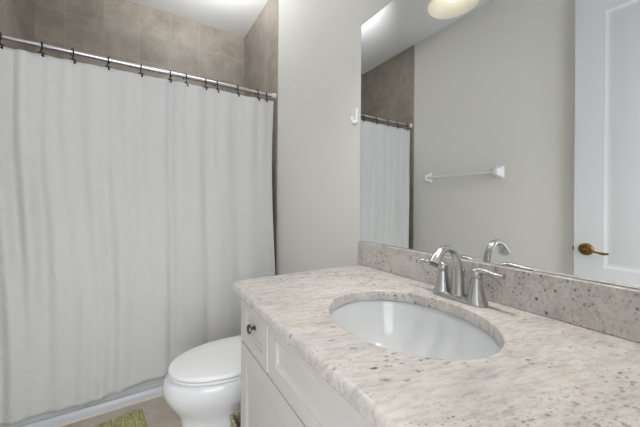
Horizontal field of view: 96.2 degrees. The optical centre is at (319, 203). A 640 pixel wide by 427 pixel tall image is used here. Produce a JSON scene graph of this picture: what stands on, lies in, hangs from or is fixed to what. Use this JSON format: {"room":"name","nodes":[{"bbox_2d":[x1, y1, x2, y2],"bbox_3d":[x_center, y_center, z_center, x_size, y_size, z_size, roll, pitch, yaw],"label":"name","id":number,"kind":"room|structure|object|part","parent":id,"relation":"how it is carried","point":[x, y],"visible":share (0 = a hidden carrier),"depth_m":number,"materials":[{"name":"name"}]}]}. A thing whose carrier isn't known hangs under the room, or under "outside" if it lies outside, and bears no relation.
{"room":"bathroom","nodes":[
{"label":"bathroom","id":0,"kind":"room"},
{"bbox_2d":[0,0,34,52],"bbox_3d":[-1.858,-0.239,1.679,0.104,2.762,0.898,0,0,-32],"label":"wall","id":1,"kind":"structure","parent":0,"point":[17,17],"depth_m":1.74,"materials":[{"name":"tile"}]},
{"bbox_2d":[1,34,275,98],"bbox_3d":[-0.964,-0.806,1.749,1.483,0.046,0.046,0,0,-32],"label":"shower rod","id":2,"kind":"object","parent":1,"relation":"attached to","point":[4,37],"visible":1,"depth_m":1.64,"materials":[{"name":"grey metal"}]},
{"bbox_2d":[0,32,4,48],"bbox_3d":[-1.543,-0.787,1.385,0.049,0.087,0.027,0,0,38],"label":"curtain hook","id":3,"kind":"object","parent":2,"relation":"hanging from","point":[1,45],"visible":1,"depth_m":1.38,"materials":[{"name":"black metal"}]},
{"bbox_2d":[38,41,44,56],"bbox_3d":[-1.417,-0.786,1.463,0.027,0.087,0.049,0,0,-40],"label":"curtain hook","id":4,"kind":"object","parent":2,"relation":"hanging from","point":[41,49],"visible":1,"depth_m":1.45,"materials":[{"name":"black metal"}]},
{"bbox_2d":[70,48,76,63],"bbox_3d":[-1.316,-0.785,1.526,0.049,0.087,0.027,0,0,30],"label":"curtain hook","id":5,"kind":"object","parent":2,"relation":"hanging from","point":[74,62],"visible":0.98,"depth_m":1.52,"materials":[{"name":"black metal"}]},
{"bbox_2d":[17,385,180,426],"bbox_3d":[-0.629,1.200,1.189,1.691,0.100,3.036,0,0,-32],"label":"floor","id":6,"kind":"structure","parent":0,"point":[157,413],"depth_m":1.56,"materials":[{"name":"tile"}]},
{"bbox_2d":[0,376,165,426],"bbox_3d":[-1.162,0.936,2.051,1.475,0.420,0.799,0,0,-32],"label":"bathtub","id":7,"kind":"object","parent":6,"relation":"on","point":[71,416],"visible":0.02,"depth_m":1.57,"materials":[{"name":"white ceramic"}]},
{"bbox_2d":[93,408,147,426],"bbox_3d":[-1.096,1.138,1.245,0.620,0.018,0.440,0,0,-40],"label":"bath mat","id":8,"kind":"object","parent":6,"relation":"on","point":[136,418],"visible":1,"depth_m":1.50,"materials":[{"name":"green fabric"}]},
{"bbox_2d":[162,335,241,426],"bbox_3d":[-0.350,0.809,1.419,0.753,0.686,0.432,0,0,-32],"label":"toilet","id":9,"kind":"object","parent":6,"relation":"on","point":[202,385],"visible":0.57,"depth_m":1.21,"materials":[{"name":"white ceramic"}]},
{"bbox_3d":[-0.424,0.951,1.374,0.581,0.401,0.354,0,0,-32],"label":"bowl","id":10,"kind":"part","parent":9,"relation":"part of","materials":[{"name":"white ceramic"}]},
{"bbox_3d":[-0.447,0.742,1.359,0.477,0.014,0.340,0,0,-32],"label":"seat","id":11,"kind":"part","parent":9,"relation":"part of","materials":[{"name":"white plastic"}]},
{"bbox_3d":[-0.448,0.716,1.359,0.480,0.026,0.346,0,0,-32],"label":"lid","id":12,"kind":"part","parent":9,"relation":"part of","materials":[{"name":"white plastic"}]},
{"bbox_2d":[230,410,240,426],"bbox_3d":[-0.249,0.996,1.122,0.172,0.312,0.166,0,0,-32],"label":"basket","id":13,"kind":"object","parent":6,"relation":"on","point":[235,417],"visible":0.3,"depth_m":1.15,"materials":[{"name":"beige wicker"}]},
{"bbox_2d":[241,299,372,426],"bbox_3d":[0.233,0.728,0.676,0.571,0.856,1.050,0,0,-32],"label":"vanity cabinet","id":14,"kind":"object","parent":6,"relation":"on","point":[279,388],"visible":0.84,"depth_m":0.71,"materials":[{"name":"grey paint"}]},
{"bbox_3d":[-0.210,0.381,0.875,0.026,0.030,0.030,0,0,-32],"label":"knob","id":15,"kind":"part","parent":14,"relation":"part of","materials":[{"name":"grey metal"}]},
{"bbox_3d":[-0.198,0.381,0.883,0.020,0.157,0.238,0,0,-32],"label":"drawer","id":16,"kind":"part","parent":14,"relation":"part of","materials":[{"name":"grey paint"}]},
{"bbox_3d":[-0.126,0.757,0.763,0.020,0.582,0.519,0,0,-32],"label":"door","id":17,"kind":"part","parent":14,"relation":"part of","materials":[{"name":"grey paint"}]},
{"bbox_2d":[231,264,639,426],"bbox_3d":[0.223,0.284,0.685,0.584,0.030,1.083,0,0,-32],"label":"countertop","id":18,"kind":"structure","parent":14,"relation":"on","point":[546,372],"depth_m":0.48,"materials":[{"name":"beige stone"}]},
{"bbox_2d":[331,300,501,359],"bbox_3d":[0.206,0.382,0.697,0.382,0.162,0.450,0,0,-32],"label":"sink","id":19,"kind":"object","parent":18,"relation":"in","point":[403,327],"visible":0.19,"depth_m":0.83,"materials":[{"name":"white ceramic"}]},
{"bbox_2d":[420,245,505,307],"bbox_3d":[0.391,0.192,0.814,0.183,0.158,0.186,0,0,13],"label":"faucet","id":20,"kind":"object","parent":18,"relation":"on","point":[475,297],"visible":1,"depth_m":0.79,"materials":[{"name":"silver metal"}]},
{"bbox_3d":[0.350,0.180,0.887,0.025,0.022,0.081,0,0,-35],"label":"lever","id":21,"kind":"part","parent":20,"relation":"part of","materials":[{"name":"silver metal"}]},
{"bbox_3d":[0.368,0.218,0.860,0.051,0.088,0.051,0,0,-32],"label":"handle","id":22,"kind":"part","parent":20,"relation":"part of","materials":[{"name":"silver metal"}]},
{"bbox_3d":[0.348,0.187,0.788,0.137,0.148,0.039,0,0,-32],"label":"spout","id":23,"kind":"part","parent":20,"relation":"part of","materials":[{"name":"silver metal"}]},
{"bbox_3d":[0.395,0.263,0.817,0.055,0.014,0.159,0,0,-32],"label":"plate","id":24,"kind":"part","parent":20,"relation":"part of","materials":[{"name":"silver metal"}]},
{"bbox_3d":[0.422,0.218,0.774,0.051,0.088,0.051,0,0,-32],"label":"handle","id":25,"kind":"part","parent":20,"relation":"part of","materials":[{"name":"silver metal"}]},
{"bbox_3d":[0.438,0.180,0.746,0.025,0.022,0.081,0,0,-28],"label":"lever","id":26,"kind":"part","parent":20,"relation":"part of","materials":[{"name":"silver metal"}]},
{"bbox_2d":[34,0,244,95],"bbox_3d":[-1.394,-0.236,2.437,1.483,2.762,0.100,0,0,-32],"label":"wall","id":27,"kind":"structure","parent":0,"point":[124,30],"depth_m":2.33,"materials":[{"name":"tile"}]},
{"bbox_2d":[127,0,267,36],"bbox_3d":[-0.610,-1.662,1.189,1.691,0.100,3.036,0,0,-32],"label":"ceiling","id":28,"kind":"structure","parent":0,"point":[237,17],"depth_m":2.40,"materials":[{"name":"white paint"}]},
{"bbox_2d":[245,0,634,288],"bbox_3d":[0.055,-0.227,1.608,0.104,2.762,3.036,0,0,-32],"label":"wall","id":29,"kind":"structure","parent":0,"point":[319,154],"depth_m":1.67,"materials":[{"name":"white paint"}]},
{"bbox_2d":[350,109,357,123],"bbox_3d":[0.154,-0.404,1.325,0.035,0.070,0.020,0,0,-32],"label":"robe hook","id":30,"kind":"object","parent":29,"relation":"attached to","point":[355,110],"visible":1,"depth_m":1.32,"materials":[{"name":"white metal"}]},
{"bbox_3d":[0.166,-0.405,1.332,0.008,0.068,0.020,0,0,-32],"label":"plate","id":31,"kind":"part","parent":30,"relation":"part of","materials":[{"name":"white metal"}]},
{"bbox_2d":[358,241,639,342],"bbox_3d":[0.463,0.220,0.834,0.020,0.101,1.083,0,0,-32],"label":"backsplash","id":32,"kind":"structure","parent":29,"relation":"attached to","point":[614,310],"depth_m":0.70,"materials":[{"name":"stone"}]},
{"bbox_2d":[360,0,639,288],"bbox_3d":[0.467,-0.318,0.847,0.005,0.973,1.069,0,0,-32],"label":"wall mirror","id":33,"kind":"object","parent":29,"relation":"attached to","point":[499,132],"visible":1,"depth_m":0.78,"materials":[{"name":"grey mirror"}]},
{"label":"curtain hook","id":34,"kind":"object","parent":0,"visible":0},
{"bbox_2d":[0,46,274,425],"bbox_3d":[-0.945,0.150,1.710,1.456,1.823,0.084,0,0,-32],"label":"shower curtain","id":35,"kind":"object","parent":34,"relation":"hanging from","point":[132,206],"visible":0.89,"depth_m":1.59,"materials":[{"name":"white fabric"}]}
]}

